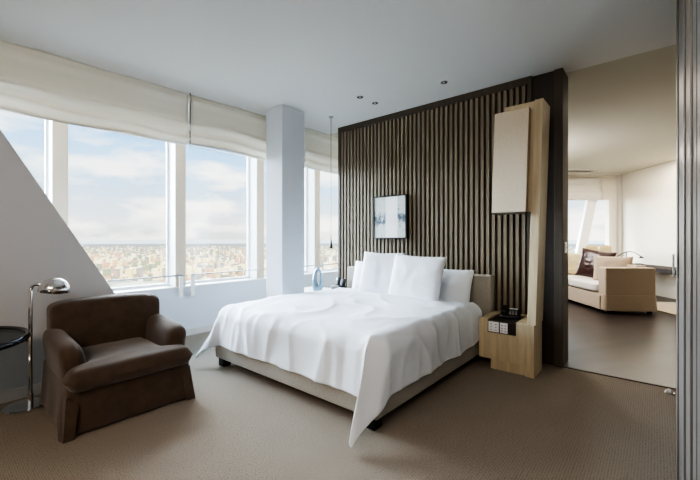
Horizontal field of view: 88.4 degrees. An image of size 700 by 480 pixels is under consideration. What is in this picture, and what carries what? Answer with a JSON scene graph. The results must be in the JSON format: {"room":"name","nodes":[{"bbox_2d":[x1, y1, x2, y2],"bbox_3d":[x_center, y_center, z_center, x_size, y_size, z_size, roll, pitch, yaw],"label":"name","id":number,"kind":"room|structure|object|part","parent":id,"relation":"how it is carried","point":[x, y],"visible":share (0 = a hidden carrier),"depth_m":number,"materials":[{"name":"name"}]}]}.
{"room":"hotel room","nodes":[
{"label":"hotel room","id":0,"kind":"room"},
{"bbox_2d":[0,129,114,392],"bbox_3d":[-3.143,-0.200,1.905,0.220,2.700,4.046,0,0,40],"label":"wall","id":1,"kind":"structure","parent":0,"point":[37,245],"depth_m":2.65,"materials":[{"name":"grey paint"}]},
{"bbox_2d":[0,383,41,403],"bbox_3d":[-3.069,1.113,1.812,0.014,0.075,4.000,0,0,40],"label":"baseboard","id":2,"kind":"structure","parent":1,"relation":"attached to","point":[15,394],"depth_m":2.60,"materials":[{"name":"grey paint"}]},
{"bbox_2d":[122,272,337,328],"bbox_3d":[-2.524,0.858,3.906,0.300,0.585,7.900,0,0,40],"label":"wall","id":3,"kind":"structure","parent":0,"point":[203,308],"depth_m":4.53,"materials":[{"name":"white paint"}]},
{"bbox_2d":[45,120,47,196],"bbox_3d":[-3.267,-0.390,3.110,0.035,1.880,1.015,0,0,40],"label":"window frame","id":4,"kind":"structure","parent":3,"relation":"in","point":[46,121],"depth_m":3.48,"materials":[{"name":"white paint"}]},
{"bbox_2d":[48,120,67,224],"bbox_3d":[-2.845,-0.390,3.496,0.260,1.880,0.120,0,0,40],"label":"trim","id":5,"kind":"structure","parent":3,"relation":"attached to","point":[57,131],"depth_m":3.41,"materials":[{"name":"white paint"}]},
{"bbox_2d":[112,142,168,290],"bbox_3d":[-2.533,-0.390,3.976,0.035,1.880,1.015,0,0,40],"label":"window","id":6,"kind":"structure","parent":3,"relation":"in","point":[167,143],"depth_m":4.34,"materials":[{"name":"white paint"}]},
{"bbox_2d":[106,274,183,296],"bbox_3d":[-2.684,0.535,3.432,0.068,0.270,2.174,0,0,40],"label":"guard rail","id":7,"kind":"object","parent":3,"relation":"attached to","point":[180,293],"visible":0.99,"depth_m":4.15,"materials":[{"name":"silver metal"}]},
{"bbox_2d":[169,143,185,286],"bbox_3d":[-2.111,-0.390,4.362,0.260,1.880,0.120,0,0,40],"label":"trim","id":8,"kind":"structure","parent":3,"relation":"attached to","point":[177,153],"depth_m":4.29,"materials":[{"name":"white paint"}]},
{"bbox_2d":[186,324,213,335],"bbox_3d":[-2.404,1.113,3.804,0.015,0.075,7.900,0,0,40],"label":"baseboard","id":9,"kind":"structure","parent":3,"relation":"attached to","point":[207,328],"depth_m":4.44,"materials":[{"name":"grey paint"}]},
{"bbox_2d":[186,134,248,283],"bbox_3d":[-1.800,-0.390,4.842,0.035,1.880,1.015,0,0,40],"label":"window","id":10,"kind":"structure","parent":3,"relation":"in","point":[247,276],"depth_m":5.21,"materials":[{"name":"white paint"}]},
{"bbox_2d":[114,270,337,293],"bbox_3d":[-2.489,0.557,3.876,0.232,0.015,7.900,0,0,40],"label":"window sill","id":11,"kind":"structure","parent":3,"relation":"on","point":[329,271],"depth_m":4.45,"materials":[{"name":"white paint"}]},
{"bbox_2d":[249,158,263,278],"bbox_3d":[-1.378,-0.390,5.228,0.260,1.880,0.120,0,0,40],"label":"trim","id":12,"kind":"structure","parent":3,"relation":"attached to","point":[256,166],"depth_m":5.15,"materials":[{"name":"white paint"}]},
{"bbox_2d":[190,263,337,295],"bbox_3d":[-0.907,0.535,5.530,0.068,0.270,3.132,0,0,40],"label":"guard rail","id":13,"kind":"object","parent":3,"relation":"attached to","point":[192,292],"visible":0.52,"depth_m":4.45,"materials":[{"name":"silver metal"}]},
{"bbox_2d":[264,161,306,276],"bbox_3d":[-1.067,-0.390,5.708,0.035,1.880,1.015,0,0,40],"label":"window","id":14,"kind":"structure","parent":3,"relation":"in","point":[305,271],"depth_m":6.07,"materials":[{"name":"white paint"}]},
{"bbox_2d":[304,166,319,272],"bbox_3d":[-0.644,-0.390,6.095,0.260,1.880,0.120,0,0,40],"label":"trim","id":15,"kind":"structure","parent":3,"relation":"attached to","point":[313,176],"depth_m":6.03,"materials":[{"name":"white paint"}]},
{"bbox_2d":[320,268,337,270],"bbox_3d":[-0.336,-0.390,6.571,0.035,1.880,1.005,0,0,40],"label":"window","id":16,"kind":"structure","parent":3,"relation":"in","point":[330,268],"depth_m":6.49,"materials":[{"name":"white paint"}]},
{"bbox_2d":[266,104,303,297],"bbox_3d":[-0.776,-0.200,4.329,0.300,2.700,0.345,0,0,40],"label":"pillar","id":17,"kind":"structure","parent":0,"point":[284,124],"depth_m":4.21,"materials":[{"name":"white paint"}]},
{"bbox_2d":[0,295,675,479],"bbox_3d":[2.664,1.180,4.230,7.800,0.060,15.100,0,0,40],"label":"floor","id":18,"kind":"structure","parent":0,"point":[479,421],"depth_m":2.18,"materials":[{"name":"carpet"}]},
{"bbox_2d":[0,326,31,350],"bbox_3d":[-2.354,0.867,2.070,0.786,0.566,0.786,0,0,40],"label":"side table","id":19,"kind":"object","parent":18,"relation":"on","point":[10,336],"visible":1,"depth_m":2.23,"materials":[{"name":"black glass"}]},
{"bbox_3d":[-2.354,0.600,2.070,0.726,0.010,0.726,0,0,40],"label":"glass","id":20,"kind":"part","parent":19,"relation":"part of","materials":[{"name":"glass"}]},
{"bbox_2d":[2,277,70,415],"bbox_3d":[-2.152,0.704,2.473,0.357,0.892,0.335,0,0,40],"label":"floor lamp","id":21,"kind":"object","parent":18,"relation":"on","point":[53,285],"visible":0.88,"depth_m":2.46,"materials":[{"name":"silver metal"}]},
{"bbox_2d":[39,293,194,442],"bbox_3d":[-1.652,0.789,2.561,0.811,0.722,0.793,0,0,40],"label":"armchair","id":22,"kind":"object","parent":18,"relation":"on","point":[112,358],"visible":1,"depth_m":2.41,"materials":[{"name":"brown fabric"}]},
{"bbox_3d":[-1.866,0.812,2.354,0.571,0.416,0.162,0,0,40],"label":"arm","id":23,"kind":"part","parent":22,"relation":"part of","materials":[{"name":"brown fabric"}]},
{"bbox_3d":[-1.851,0.679,2.760,0.255,0.504,0.720,0,0,40],"label":"backrest","id":24,"kind":"part","parent":22,"relation":"part of","materials":[{"name":"brown fabric"}]},
{"bbox_2d":[61,337,192,392],"bbox_3d":[-1.580,0.817,2.498,0.620,0.151,0.744,0,0,40],"label":"seat cushion","id":25,"kind":"object","parent":22,"relation":"on","point":[107,362],"depth_m":2.34,"materials":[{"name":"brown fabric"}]},
{"bbox_3d":[-1.471,0.810,2.821,0.572,0.419,0.166,0,0,40],"label":"arm","id":26,"kind":"part","parent":22,"relation":"part of","materials":[{"name":"brown fabric"}]},
{"bbox_2d":[304,287,330,291],"bbox_3d":[-0.476,0.912,4.792,0.680,0.475,0.660,0,0,40],"label":"nightstand","id":27,"kind":"object","parent":18,"relation":"on","point":[306,289],"visible":0.02,"depth_m":4.91,"materials":[{"name":"white paint"}]},
{"bbox_2d":[312,267,322,290],"bbox_3d":[-0.403,0.504,4.520,0.145,0.342,0.143,0,0,40],"label":"vase","id":28,"kind":"object","parent":27,"relation":"on","point":[316,287],"visible":0.87,"depth_m":4.48,"materials":[{"name":"glass"}]},
{"bbox_2d":[331,277,345,288],"bbox_3d":[-0.146,0.583,4.710,0.170,0.185,0.121,0,0,40],"label":"telephone","id":29,"kind":"object","parent":27,"relation":"on","point":[340,282],"visible":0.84,"depth_m":4.69,"materials":[{"name":"black plastic"}]},
{"bbox_2d":[215,266,493,430],"bbox_3d":[0.100,0.750,3.466,1.873,0.800,1.970,0,0,40],"label":"bed","id":30,"kind":"object","parent":18,"relation":"on","point":[482,286],"visible":0.06,"depth_m":2.77,"materials":[{"name":"beige fabric"}]},
{"bbox_3d":[-1.151,1.113,3.314,0.080,0.075,0.080,0,0,40],"label":"leg","id":31,"kind":"part","parent":30,"relation":"part of","materials":[{"name":"black plastic"}]},
{"bbox_2d":[196,287,481,446],"bbox_3d":[-0.114,0.838,3.283,2.001,0.563,1.902,0,0,40],"label":"duvet","id":32,"kind":"object","parent":30,"relation":"on","point":[368,346],"visible":0.97,"depth_m":2.63,"materials":[{"name":"white fabric"}]},
{"bbox_2d":[352,261,362,288],"bbox_3d":[0.284,0.471,4.362,0.620,0.460,0.277,0,0,38],"label":"pillow","id":33,"kind":"object","parent":30,"relation":"on","point":[358,266],"visible":0.16,"depth_m":4.44,"materials":[{"name":"white fabric"}]},
{"bbox_3d":[0.142,1.113,2.219,0.080,0.075,0.080,0,0,40],"label":"leg","id":34,"kind":"part","parent":30,"relation":"part of","materials":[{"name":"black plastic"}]},
{"bbox_2d":[359,252,405,292],"bbox_3d":[0.351,0.393,4.073,0.560,0.560,0.316,0,0,37],"label":"pillow","id":35,"kind":"object","parent":30,"relation":"on","point":[377,268],"visible":0.59,"depth_m":4.03,"materials":[{"name":"white fabric"}]},
{"bbox_2d":[388,254,446,300],"bbox_3d":[0.662,0.405,3.660,0.634,0.569,0.332,0,0,44],"label":"pillow","id":36,"kind":"object","parent":30,"relation":"on","point":[417,277],"visible":0.87,"depth_m":3.55,"materials":[{"name":"white fabric"}]},
{"bbox_3d":[0.706,0.725,4.182,1.873,0.750,0.095,0,0,40],"label":"headboard","id":37,"kind":"part","parent":30,"relation":"part of","materials":[{"name":"beige fabric"}]},
{"bbox_2d":[439,269,474,302],"bbox_3d":[0.973,0.499,3.776,0.640,0.457,0.304,0,0,42],"label":"pillow","id":38,"kind":"object","parent":30,"relation":"on","point":[456,284],"visible":0.48,"depth_m":3.61,"materials":[{"name":"white fabric"}]},
{"bbox_2d":[479,311,526,375],"bbox_3d":[1.461,0.929,3.317,0.393,0.442,0.428,0,0,40],"label":"nightstand","id":39,"kind":"object","parent":18,"relation":"on","point":[502,340],"visible":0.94,"depth_m":3.16,"materials":[{"name":"brown wood"}]},
{"bbox_3d":[1.277,0.771,3.201,0.090,0.090,0.009,0,0,40],"label":"control plate","id":40,"kind":"part","parent":39,"relation":"part of","materials":[{"name":"white plastic"}]},
{"bbox_3d":[1.343,0.771,3.145,0.064,0.090,0.009,0,0,40],"label":"control plate","id":41,"kind":"part","parent":39,"relation":"part of","materials":[{"name":"white plastic"}]},
{"bbox_2d":[500,305,520,318],"bbox_3d":[1.501,0.670,3.367,0.170,0.097,0.200,0,0,26],"label":"telephone","id":42,"kind":"object","parent":39,"relation":"on","point":[511,313],"visible":1,"depth_m":3.32,"materials":[{"name":"black plastic"}]},
{"bbox_2d":[492,98,549,378],"bbox_3d":[1.498,-0.009,3.148,0.394,2.317,0.340,0,0,40],"label":"lamp","id":43,"kind":"object","parent":18,"relation":"on","point":[521,132],"visible":1,"depth_m":3.01,"materials":[{"name":"brown wood"}]},
{"bbox_3d":[1.374,-0.665,3.072,0.304,0.860,0.065,0,0,40],"label":"lamp shade","id":44,"kind":"part","parent":43,"relation":"part of","materials":[{"name":"fabric"}]},
{"bbox_3d":[1.589,0.930,3.110,0.067,0.440,0.280,0,0,40],"label":"post","id":45,"kind":"part","parent":43,"relation":"part of","materials":[{"name":"brown wood"}]},
{"bbox_3d":[1.611,-0.225,3.071,0.123,1.870,0.250,0,0,40],"label":"post","id":46,"kind":"part","parent":43,"relation":"part of","materials":[{"name":"brown wood"}]},
{"bbox_2d":[585,245,597,250],"bbox_3d":[5.418,0.635,7.933,0.340,1.029,0.369,0,0,0],"label":"sofa cushion","id":47,"kind":"object","parent":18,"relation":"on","point":[592,247],"visible":0.15,"depth_m":8.07,"materials":[{"name":"beige fabric"}]},
{"bbox_2d":[599,245,611,251],"bbox_3d":[5.798,0.635,8.033,0.340,1.029,0.369,0,0,0],"label":"sofa cushion","id":48,"kind":"object","parent":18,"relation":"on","point":[606,248],"visible":0.16,"depth_m":8.17,"materials":[{"name":"beige fabric"}]},
{"bbox_2d":[568,265,656,313],"bbox_3d":[4.422,0.780,6.644,0.789,0.740,2.194,0,0,4],"label":"sofa","id":49,"kind":"object","parent":18,"relation":"on","point":[631,287],"visible":0.67,"depth_m":5.58,"materials":[{"name":"beige fabric"}]},
{"bbox_2d":[568,253,580,274],"bbox_3d":[4.450,0.474,7.149,0.297,0.491,0.500,0,0,-26],"label":"sofa cushion","id":50,"kind":"object","parent":49,"relation":"on","point":[573,258],"visible":0.43,"depth_m":7.09,"materials":[{"name":"beige fabric"}]},
{"bbox_2d":[569,278,598,291],"bbox_3d":[4.306,0.772,6.216,0.620,0.155,0.860,0,0,4],"label":"seat cushion","id":51,"kind":"object","parent":49,"relation":"on","point":[581,284],"depth_m":6.19,"materials":[{"name":"grey fabric"}]},
{"bbox_2d":[575,248,616,277],"bbox_3d":[4.450,0.438,6.535,0.319,0.637,0.631,0,0,-34],"label":"leather cushion","id":52,"kind":"object","parent":49,"relation":"on","point":[586,263],"visible":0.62,"depth_m":6.57,"materials":[{"name":"brown leather"}]},
{"bbox_2d":[593,256,633,279],"bbox_3d":[4.472,0.497,6.129,0.560,0.491,0.289,0,0,39],"label":"sofa cushion","id":53,"kind":"object","parent":49,"relation":"on","point":[599,261],"visible":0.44,"depth_m":6.12,"materials":[{"name":"beige fabric"}]},
{"bbox_3d":[4.355,0.650,5.671,0.740,0.440,0.200,0,0,4],"label":"arm","id":54,"kind":"part","parent":49,"relation":"part of","materials":[{"name":"beige fabric"}]},
{"bbox_3d":[4.717,0.640,6.622,0.160,0.460,1.750,0,0,4],"label":"backrest","id":55,"kind":"part","parent":49,"relation":"part of","materials":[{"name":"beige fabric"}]},
{"bbox_2d":[564,366,675,389],"bbox_3d":[2.224,1.147,3.014,0.760,0.006,0.025,0,0,40],"label":"trim","id":56,"kind":"structure","parent":18,"relation":"on","point":[564,366],"depth_m":2.98,"materials":[{"name":"silver metal"}]},
{"bbox_2d":[657,302,675,315],"bbox_3d":[5.459,1.142,6.008,1.312,0.012,1.857,0,0,40],"label":"rug","id":57,"kind":"object","parent":18,"relation":"on","point":[666,307],"visible":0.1,"depth_m":6.06,"materials":[{"name":"beige carpet"}]},
{"bbox_2d":[664,389,674,394],"bbox_3d":[2.404,1.135,2.708,0.060,0.030,0.060,0,0,40],"label":"door stop","id":58,"kind":"object","parent":18,"relation":"on","point":[668,391],"visible":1,"depth_m":2.70,"materials":[{"name":"white paint"}]},
{"bbox_2d":[0,0,675,172],"bbox_3d":[2.626,-1.600,4.263,7.900,0.100,15.300,0,0,40],"label":"ceiling","id":59,"kind":"structure","parent":0,"point":[314,58],"depth_m":2.98,"materials":[{"name":"white paint"}]},
{"bbox_2d":[0,40,189,144],"bbox_3d":[-2.464,-1.269,3.055,0.252,0.562,2.138,0,0,40],"label":"blind","id":60,"kind":"object","parent":59,"relation":"hanging from","point":[34,83],"visible":1,"depth_m":3.17,"materials":[{"name":"fabric"}]},
{"bbox_2d":[190,93,190,143],"bbox_3d":[-1.689,-1.285,3.801,0.010,0.530,0.012,0,0,40],"label":"blind cord","id":61,"kind":"object","parent":59,"relation":"hanging from","point":[190,93],"visible":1,"depth_m":3.80,"materials":[{"name":"grey fabric"}]},
{"bbox_2d":[188,94,306,160],"bbox_3d":[-1.173,-1.271,4.379,0.263,0.558,1.538,0,0,40],"label":"blind","id":62,"kind":"object","parent":59,"relation":"hanging from","point":[215,125],"visible":0.7,"depth_m":4.12,"materials":[{"name":"fabric"}]},
{"bbox_2d":[304,127,337,173],"bbox_3d":[0.001,-1.268,5.615,0.277,0.564,1.834,0,0,40],"label":"blind","id":63,"kind":"object","parent":59,"relation":"hanging from","point":[322,148],"visible":0.33,"depth_m":5.16,"materials":[{"name":"fabric"}]},
{"bbox_2d":[329,116,332,247],"bbox_3d":[-0.239,-0.723,4.529,0.060,1.655,0.060,0,0,40],"label":"pendant lamp","id":64,"kind":"object","parent":59,"relation":"hanging from","point":[330,117],"visible":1,"depth_m":4.52,"materials":[{"name":"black metal"}]},
{"bbox_2d":[568,169,596,171],"bbox_3d":[4.489,-1.533,7.938,1.474,0.034,1.287,0,0,40],"label":"ceiling vent","id":65,"kind":"object","parent":59,"relation":"in","point":[569,170],"visible":0.36,"depth_m":7.87,"materials":[{"name":"grey paint"}]},
{"bbox_2d":[568,173,627,174],"bbox_3d":[5.668,-1.539,8.393,1.233,0.022,1.064,0,0,40],"label":"track","id":66,"kind":"object","parent":59,"relation":"attached to","point":[568,173],"visible":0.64,"depth_m":8.35,"materials":[{"name":"grey paint"}]},
{"bbox_2d":[338,68,567,367],"bbox_3d":[0.956,-0.200,4.205,2.715,2.700,0.275,0,0,40],"label":"wall","id":67,"kind":"structure","parent":0,"point":[440,154],"depth_m":3.87,"materials":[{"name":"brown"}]},
{"bbox_2d":[373,194,408,238],"bbox_3d":[0.494,-0.278,4.391,0.480,0.525,0.060,0,0,40],"label":"framed picture","id":68,"kind":"object","parent":67,"relation":"attached to","point":[391,212],"visible":1,"depth_m":4.36,"materials":[{"name":"white paper"}]},
{"bbox_3d":[1.809,-0.200,3.363,0.185,2.700,0.020,0,0,40],"label":"plain panel","id":69,"kind":"part","parent":67,"relation":"part of","materials":[{"name":"beige wood"}]},
{"bbox_3d":[1.969,-0.200,3.355,0.070,2.700,0.265,0,0,40],"label":"post","id":70,"kind":"part","parent":67,"relation":"part of","materials":[{"name":"black wood"}]},
{"bbox_2d":[564,242,566,252],"bbox_3d":[1.980,0.070,3.303,0.013,0.100,0.070,0,0,40],"label":"light switch","id":71,"kind":"object","parent":67,"relation":"attached to","point":[565,243],"visible":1,"depth_m":3.29,"materials":[{"name":"silver metal"}]},
{"bbox_2d":[568,175,616,256],"bbox_3d":[3.849,-0.200,8.713,4.446,2.700,3.797,0,0,40],"label":"wall","id":72,"kind":"structure","parent":0,"point":[609,182],"depth_m":8.64,"materials":[{"name":"beige paint"}]},
{"bbox_2d":[568,177,603,199],"bbox_3d":[4.989,-1.214,8.525,1.591,0.552,1.374,0,0,40],"label":"blind","id":73,"kind":"object","parent":72,"relation":"attached to","point":[582,188],"visible":0.41,"depth_m":8.53,"materials":[{"name":"fabric"}]},
{"bbox_2d":[575,200,596,252],"bbox_3d":[5.619,-0.220,8.608,0.461,1.500,0.412,0,0,40],"label":"column","id":74,"kind":"structure","parent":72,"relation":"attached to","point":[590,205],"depth_m":8.56,"materials":[{"name":"white paint"}]},
{"bbox_2d":[622,160,675,298],"bbox_3d":[6.398,-0.200,7.167,1.890,2.700,2.678,0,0,40],"label":"wall","id":75,"kind":"structure","parent":0,"point":[648,194],"depth_m":7.59,"materials":[{"name":"beige paint"}]},
{"bbox_2d":[617,175,621,256],"bbox_3d":[6.433,-0.200,8.598,0.092,2.700,0.091,0,0,40],"label":"trim","id":76,"kind":"structure","parent":75,"relation":"attached to","point":[619,177],"depth_m":8.57,"materials":[{"name":"grey paint"}]},
{"bbox_2d":[633,263,675,274],"bbox_3d":[6.028,0.568,6.998,1.678,0.085,2.205,0,0,40],"label":"desk","id":77,"kind":"object","parent":75,"relation":"attached to","point":[659,269],"visible":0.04,"depth_m":6.65,"materials":[{"name":"grey"}]},
{"bbox_2d":[617,251,643,257],"bbox_3d":[6.029,0.383,7.750,0.469,0.283,0.406,0,0,40],"label":"desk lamp","id":78,"kind":"object","parent":77,"relation":"on","point":[627,251],"visible":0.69,"depth_m":7.74,"materials":[{"name":"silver metal"}]},
{"bbox_3d":[2.595,-0.200,0.875,2.570,2.700,2.790,0,0,40],"label":"wall","id":79,"kind":"structure","parent":0,"visible":0},
{"bbox_2d":[672,0,699,479],"bbox_3d":[1.126,-0.200,1.189,0.067,2.700,1.270,0,0,40],"label":"door","id":80,"kind":"structure","parent":79,"relation":"in","point":[687,11],"depth_m":1.19,"materials":[{"name":"grey metal"}]},
{"bbox_3d":[1.411,0.110,1.570,0.008,0.100,0.020,0,0,40],"label":"pull handle","id":81,"kind":"part","parent":80,"relation":"part of","materials":[{"name":"silver metal"}]},
{"label":"outside","id":82,"kind":"structure","parent":0,"visible":0},
{"bbox_2d":[81,243,604,287],"bbox_3d":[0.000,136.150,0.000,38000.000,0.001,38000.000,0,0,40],"label":"ground","id":83,"kind":"structure","parent":82,"point":[124,283],"depth_m":6536.23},
{"bbox_2d":[82,245,598,280],"bbox_3d":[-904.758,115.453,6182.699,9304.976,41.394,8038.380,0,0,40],"label":"city","id":84,"kind":"object","parent":83,"relation":"on","point":[153,265],"visible":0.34,"depth_m":1884.13},
{"bbox_2d":[78,239,604,243],"bbox_3d":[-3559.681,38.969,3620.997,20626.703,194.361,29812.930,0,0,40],"label":"hills","id":85,"kind":"structure","parent":83,"relation":"on","point":[188,241],"depth_m":8883.94,"materials":[{"name":"grey"}]}
]}

